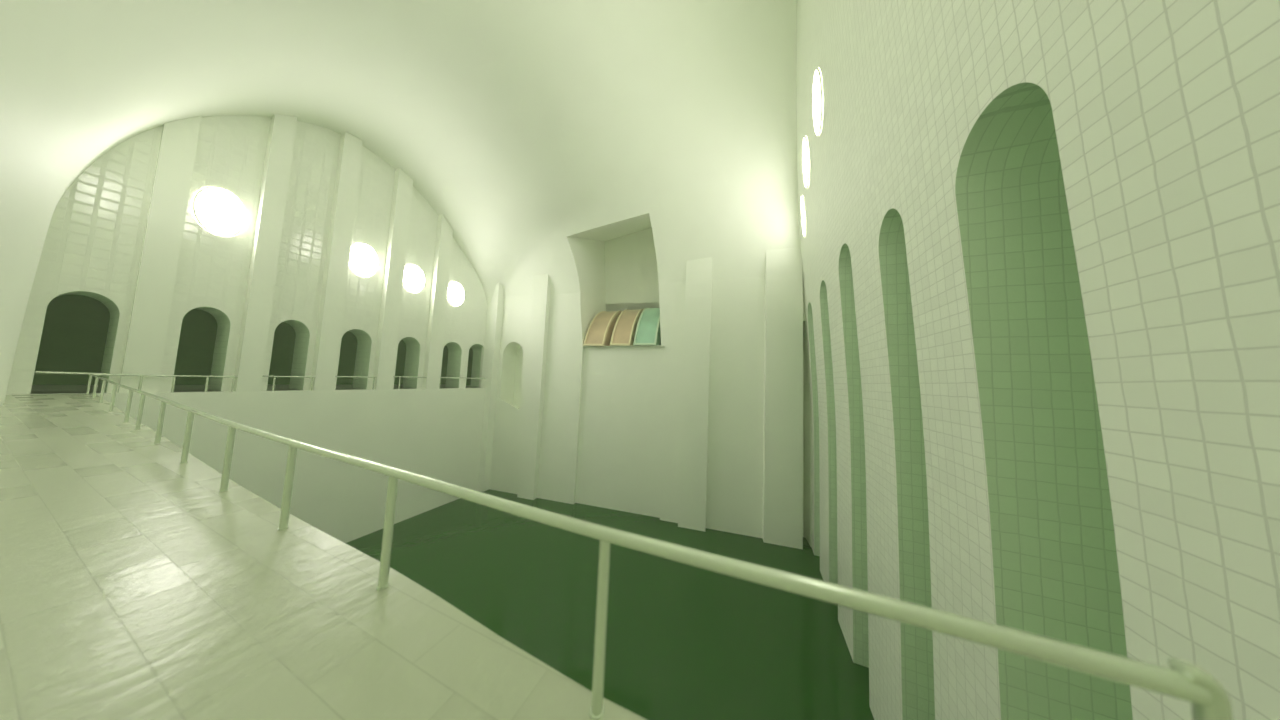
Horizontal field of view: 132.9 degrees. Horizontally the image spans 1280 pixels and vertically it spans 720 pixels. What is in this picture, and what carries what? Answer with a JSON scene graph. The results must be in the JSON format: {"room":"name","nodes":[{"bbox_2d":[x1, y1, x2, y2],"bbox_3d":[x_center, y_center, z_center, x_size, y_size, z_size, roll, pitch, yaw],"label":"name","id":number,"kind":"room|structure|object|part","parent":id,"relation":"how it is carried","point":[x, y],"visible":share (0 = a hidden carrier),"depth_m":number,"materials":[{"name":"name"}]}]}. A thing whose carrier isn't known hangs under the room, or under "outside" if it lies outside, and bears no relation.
{"room":"indoor swimming pool","nodes":[
{"label":"indoor swimming pool","id":0,"kind":"room"},
{"bbox_2d":[6,384,485,542],"bbox_3d":[-29.959,10.040,26.252,11.100,15.000,34.000,1,-4,22],"label":"wall","id":1,"kind":"structure","parent":0,"point":[432,433],"depth_m":23.30,"materials":[{"name":"paint"}]},
{"bbox_2d":[93,374,237,392],"bbox_3d":[-27.830,1.422,16.628,0.100,1.046,4.475,1,-4,22],"label":"railing","id":2,"kind":"object","parent":1,"relation":"on","point":[141,376],"visible":0.89,"depth_m":16.61,"materials":[{"name":"metal"}]},
{"bbox_3d":[-28.181,1.376,15.751,0.090,0.988,0.090,1,-4,22],"label":"post","id":3,"kind":"part","parent":2,"relation":"part of","materials":[{"name":"metal"}]},
{"bbox_3d":[-27.810,0.951,16.660,0.100,0.100,4.475,1,-4,22],"label":"rail","id":4,"kind":"part","parent":2,"relation":"part of","materials":[{"name":"metal"}]},
{"bbox_3d":[-27.822,1.454,16.649,0.090,0.988,0.090,1,-4,22],"label":"post","id":5,"kind":"part","parent":2,"relation":"part of","materials":[{"name":"metal"}]},
{"bbox_3d":[-27.415,1.541,17.667,0.090,0.988,0.090,1,-4,22],"label":"post","id":6,"kind":"part","parent":2,"relation":"part of","materials":[{"name":"metal"}]},
{"bbox_3d":[-27.052,1.619,18.574,0.090,0.988,0.090,1,-4,22],"label":"post","id":7,"kind":"part","parent":2,"relation":"part of","materials":[{"name":"metal"}]},
{"bbox_2d":[262,376,314,390],"bbox_3d":[-26.157,1.749,20.808,0.100,1.111,2.605,1,-4,22],"label":"railing","id":8,"kind":"object","parent":1,"relation":"on","point":[312,377],"visible":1,"depth_m":20.93,"materials":[{"name":"metal"}]},
{"bbox_3d":[-26.136,1.245,20.843,0.100,0.100,2.605,1,-4,22],"label":"rail","id":9,"kind":"part","parent":8,"relation":"part of","materials":[{"name":"metal"}]},
{"bbox_2d":[335,376,376,389],"bbox_3d":[-24.744,2.018,24.337,0.100,1.181,2.825,1,-4,22],"label":"railing","id":10,"kind":"object","parent":1,"relation":"on","point":[335,376],"visible":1,"depth_m":24.68,"materials":[{"name":"metal"}]},
{"bbox_3d":[-24.722,1.479,24.374,0.100,0.100,2.825,1,-4,22],"label":"rail","id":11,"kind":"part","parent":10,"relation":"part of","materials":[{"name":"metal"}]},
{"bbox_2d":[393,376,426,388],"bbox_3d":[-23.213,2.307,28.162,0.100,1.261,3.025,1,-4,22],"label":"railing","id":12,"kind":"object","parent":1,"relation":"on","point":[393,376],"visible":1,"depth_m":27.55,"materials":[{"name":"metal"}]},
{"bbox_3d":[-23.189,1.728,28.202,0.100,0.100,3.025,1,-4,22],"label":"rail","id":13,"kind":"part","parent":12,"relation":"part of","materials":[{"name":"metal"}]},
{"bbox_2d":[439,377,485,388],"bbox_3d":[-21.092,2.753,33.461,0.100,1.281,5.875,1,-4,22],"label":"railing","id":14,"kind":"object","parent":1,"relation":"on","point":[440,377],"visible":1,"depth_m":32.24,"materials":[{"name":"metal"}]},
{"bbox_3d":[-21.068,2.164,33.502,0.100,0.100,5.875,1,-4,22],"label":"rail","id":15,"kind":"part","parent":14,"relation":"part of","materials":[{"name":"metal"}]},
{"bbox_2d":[6,115,486,393],"bbox_3d":[-25.934,-9.739,25.803,2.400,25.300,33.000,1,-4,22],"label":"wall","id":16,"kind":"structure","parent":0,"point":[93,244],"depth_m":19.20,"materials":[{"name":"tile"}]},
{"bbox_2d":[35,371,108,374],"bbox_3d":[-29.425,0.689,14.509,0.120,0.180,1.710,1,-4,22],"label":"bar","id":17,"kind":"object","parent":16,"relation":"attached to","point":[43,372],"visible":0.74,"depth_m":14.33,"materials":[{"name":"paint"}]},
{"bbox_2d":[118,116,201,392],"bbox_3d":[-28.154,-9.609,16.717,0.350,23.000,1.080,1,-4,22],"label":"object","id":18,"kind":"structure","parent":16,"relation":"attached to","point":[157,271],"depth_m":16.39,"materials":[{"name":"paint"}]},
{"bbox_2d":[192,186,247,235],"bbox_3d":[-27.549,-9.769,18.380,0.110,3.200,2.060,1,-4,22],"label":"wall lamp","id":19,"kind":"object","parent":16,"relation":"attached to","point":[218,210],"visible":1,"depth_m":18.31,"materials":[{"name":"white"}]},
{"bbox_2d":[234,114,296,391],"bbox_3d":[-26.620,-9.317,20.012,0.750,23.000,1.000,1,-4,22],"label":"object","id":20,"kind":"structure","parent":16,"relation":"attached to","point":[249,367],"depth_m":19.68,"materials":[{"name":"paint"}]},
{"bbox_2d":[310,132,362,390],"bbox_3d":[-25.272,-9.027,23.380,0.750,23.000,1.120,1,-4,22],"label":"trim","id":21,"kind":"structure","parent":16,"relation":"attached to","point":[350,148],"depth_m":23.09,"materials":[{"name":"paint"}]},
{"bbox_2d":[349,243,378,277],"bbox_3d":[-24.839,-8.986,25.159,0.110,3.120,2.140,1,-4,22],"label":"wall lamp","id":22,"kind":"object","parent":16,"relation":"attached to","point":[364,260],"visible":0.94,"depth_m":25.10,"materials":[{"name":"white"}]},
{"bbox_2d":[372,168,412,389],"bbox_3d":[-23.800,-8.710,27.059,0.750,23.000,1.230,1,-4,22],"label":"trim","id":23,"kind":"structure","parent":16,"relation":"attached to","point":[384,364],"depth_m":26.73,"materials":[{"name":"paint"}]},
{"bbox_2d":[403,264,425,292],"bbox_3d":[-23.365,-8.397,28.852,0.110,3.000,2.200,1,-4,22],"label":"wall lamp","id":24,"kind":"object","parent":16,"relation":"attached to","point":[414,280],"visible":0.85,"depth_m":28.82,"materials":[{"name":"white glass"}]},
{"bbox_2d":[422,214,452,388],"bbox_3d":[-22.221,-8.371,31.006,0.750,23.000,1.300,1,-4,22],"label":"trim","id":25,"kind":"structure","parent":16,"relation":"attached to","point":[443,246],"depth_m":30.57,"materials":[{"name":"paint"}]},
{"bbox_2d":[447,281,464,306],"bbox_3d":[-21.727,-7.794,32.953,0.110,2.960,2.200,1,-4,22],"label":"wall lamp","id":26,"kind":"object","parent":16,"relation":"attached to","point":[456,293],"visible":0.88,"depth_m":32.90,"materials":[{"name":"white"}]},
{"bbox_2d":[478,283,502,491],"bbox_3d":[-19.728,3.195,37.145,1.800,31.000,2.350,1,-4,22],"label":"trim","id":27,"kind":"structure","parent":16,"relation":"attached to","point":[490,354],"depth_m":36.35,"materials":[{"name":"white paint"}]},
{"bbox_2d":[32,294,472,384],"bbox_3d":[-30.622,-1.715,26.989,7.020,8.520,31.000,1,-4,22],"label":"wall","id":28,"kind":"structure","parent":0,"point":[75,327],"depth_m":19.56,"materials":[{"name":"paint"}]},
{"bbox_2d":[0,394,645,719],"bbox_3d":[-13.222,1.739,2.492,37.550,0.350,11.096,1,-4,22],"label":"floor","id":29,"kind":"structure","parent":0,"point":[133,587],"depth_m":2.16,"materials":[{"name":"white tile"}]},
{"bbox_2d":[86,374,1232,719],"bbox_3d":[-13.438,1.372,7.583,33.400,1.089,0.318,1,-4,24],"label":"deck railing","id":30,"kind":"object","parent":29,"relation":"on","point":[1184,680],"visible":1,"depth_m":1.39,"materials":[{"name":"metal"}]},
{"bbox_3d":[-28.580,1.270,14.485,0.085,0.989,0.085,1,-4,22],"label":"post","id":31,"kind":"part","parent":30,"relation":"part of","materials":[{"name":"metal"}]},
{"bbox_3d":[-25.664,1.300,13.159,0.085,0.989,0.085,1,-4,22],"label":"post","id":32,"kind":"part","parent":30,"relation":"part of","materials":[{"name":"metal"}]},
{"bbox_3d":[-22.753,1.328,11.822,0.085,0.989,0.085,1,-4,22],"label":"post","id":33,"kind":"part","parent":30,"relation":"part of","materials":[{"name":"metal"}]},
{"bbox_3d":[-19.030,1.363,10.089,0.085,0.989,0.085,1,-4,22],"label":"post","id":34,"kind":"part","parent":30,"relation":"part of","materials":[{"name":"metal"}]},
{"bbox_3d":[-15.572,1.397,8.504,0.085,0.989,0.085,1,-4,22],"label":"post","id":35,"kind":"part","parent":30,"relation":"part of","materials":[{"name":"metal"}]},
{"bbox_3d":[-13.746,1.416,7.686,0.085,0.989,0.085,1,-4,22],"label":"post","id":36,"kind":"part","parent":30,"relation":"part of","materials":[{"name":"metal"}]},
{"bbox_3d":[-11.126,1.442,6.481,0.085,0.989,0.085,1,-4,22],"label":"post","id":37,"kind":"part","parent":30,"relation":"part of","materials":[{"name":"metal"}]},
{"bbox_3d":[-8.610,1.466,5.314,0.085,0.989,0.085,1,-4,22],"label":"post","id":38,"kind":"part","parent":30,"relation":"part of","materials":[{"name":"metal"}]},
{"bbox_3d":[-6.243,1.489,4.232,0.085,0.989,0.085,1,-4,22],"label":"post","id":39,"kind":"part","parent":30,"relation":"part of","materials":[{"name":"metal"}]},
{"bbox_3d":[-4.200,1.512,3.334,0.085,0.989,0.085,1,-4,22],"label":"post","id":40,"kind":"part","parent":30,"relation":"part of","materials":[{"name":"metal"}]},
{"bbox_3d":[-2.266,1.536,2.515,0.085,0.989,0.085,1,-4,22],"label":"post","id":41,"kind":"part","parent":30,"relation":"part of","materials":[{"name":"metal"}]},
{"bbox_3d":[-0.230,1.560,1.655,0.085,0.989,0.085,1,-4,22],"label":"post","id":42,"kind":"part","parent":30,"relation":"part of","materials":[{"name":"metal"}]},
{"bbox_3d":[1.805,1.540,0.875,0.092,1.086,0.060,1,-4,22],"label":"post","id":43,"kind":"part","parent":30,"relation":"part of","materials":[{"name":"metal"}]},
{"bbox_2d":[0,0,804,406],"bbox_3d":[-4.707,-19.931,19.806,42.000,46.050,62.000,1,-4,22],"label":"ceiling","id":44,"kind":"structure","parent":0,"point":[602,148],"depth_m":21.89,"materials":[{"name":"white paint"}]},
{"bbox_2d":[346,489,873,719],"bbox_3d":[-4.562,16.772,17.671,43.200,1.500,34.000,1,-4,22],"label":"pool water","id":45,"kind":"object","parent":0,"point":[684,641],"visible":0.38,"depth_m":18.12,"materials":[{"name":"green liquid"}]},
{"bbox_2d":[490,278,810,546],"bbox_3d":[1.510,5.666,38.326,43.000,28.000,14.000,1,-4,16],"label":"wall","id":46,"kind":"structure","parent":0,"point":[611,429],"depth_m":31.75,"materials":[{"name":"white paint"}]},
{"bbox_2d":[517,274,549,499],"bbox_3d":[-13.164,2.570,35.051,2.300,32.500,0.750,1,-4,16],"label":"trim","id":47,"kind":"structure","parent":46,"relation":"attached to","point":[540,294],"depth_m":34.62,"materials":[{"name":"white paint"}]},
{"bbox_2d":[583,311,621,346],"bbox_3d":[-4.551,-4.301,36.907,2.580,5.750,6.990,1,-4,16],"label":"slide","id":48,"kind":"object","parent":46,"relation":"on","point":[600,330],"visible":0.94,"depth_m":34.80,"materials":[{"name":"beige plastic"}]},
{"bbox_2d":[610,309,643,345],"bbox_3d":[-1.303,-4.339,36.002,2.440,5.850,6.990,1,-4,16],"label":"slide","id":49,"kind":"object","parent":46,"relation":"on","point":[623,334],"visible":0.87,"depth_m":33.74,"materials":[{"name":"beige plastic"}]},
{"bbox_2d":[633,308,660,345],"bbox_3d":[1.555,-4.376,35.205,2.610,5.950,6.990,1,-4,16],"label":"slide","id":50,"kind":"object","parent":46,"relation":"on","point":[648,332],"visible":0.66,"depth_m":32.88,"materials":[{"name":"green plastic"}]},
{"bbox_2d":[678,257,711,531],"bbox_3d":[5.905,3.241,29.664,2.750,32.000,0.750,1,-4,16],"label":"trim","id":51,"kind":"structure","parent":46,"relation":"attached to","point":[697,316],"depth_m":29.26,"materials":[{"name":"white paint"}]},
{"bbox_2d":[763,247,802,548],"bbox_3d":[14.013,3.420,27.381,3.300,32.000,0.750,1,-4,16],"label":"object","id":52,"kind":"structure","parent":46,"relation":"attached to","point":[783,363],"depth_m":27.01,"materials":[{"name":"white paint"}]},
{"bbox_2d":[796,0,1279,719],"bbox_3d":[12.625,-11.389,9.975,10.290,59.000,42.000,1,-4,22],"label":"wall","id":53,"kind":"structure","parent":0,"point":[1040,246],"depth_m":6.29,"materials":[{"name":"tile"}]},
{"bbox_2d":[801,195,805,236],"bbox_3d":[15.172,-13.382,25.983,0.341,4.097,1.200,1,-4,22],"label":"wall lamp","id":54,"kind":"object","parent":53,"relation":"attached to","point":[802,200],"visible":1,"depth_m":25.81,"materials":[{"name":"white"}]},
{"bbox_2d":[801,197,803,233],"bbox_3d":[15.155,-13.381,25.989,0.234,3.893,1.000,1,-4,22],"label":"diffuser","id":55,"kind":"object","parent":54,"relation":"attached to","point":[802,201],"depth_m":25.90,"materials":[{"name":"white"}]},
{"bbox_2d":[802,136,808,188],"bbox_3d":[14.162,-16.881,23.879,0.364,4.497,2.300,1,-4,22],"label":"wall lamp","id":56,"kind":"object","parent":53,"relation":"attached to","point":[805,151],"visible":1,"depth_m":23.67,"materials":[{"name":"white"}]},
{"bbox_2d":[803,138,807,186],"bbox_3d":[14.146,-16.879,23.885,0.258,4.292,2.100,1,-4,22],"label":"diffuser","id":57,"kind":"object","parent":56,"relation":"attached to","point":[805,143],"depth_m":23.73,"materials":[{"name":"white"}]},
{"bbox_2d":[812,68,822,136],"bbox_3d":[12.374,-17.961,19.500,0.370,4.596,2.500,1,-4,22],"label":"wall lamp","id":58,"kind":"object","parent":53,"relation":"attached to","point":[817,92],"visible":1,"depth_m":19.26,"materials":[{"name":"white"}]},
{"bbox_2d":[813,70,820,134],"bbox_3d":[12.358,-17.960,19.507,0.264,4.392,2.300,1,-4,22],"label":"diffuser","id":59,"kind":"object","parent":58,"relation":"attached to","point":[817,75],"depth_m":19.36,"materials":[{"name":"white"}]}
]}

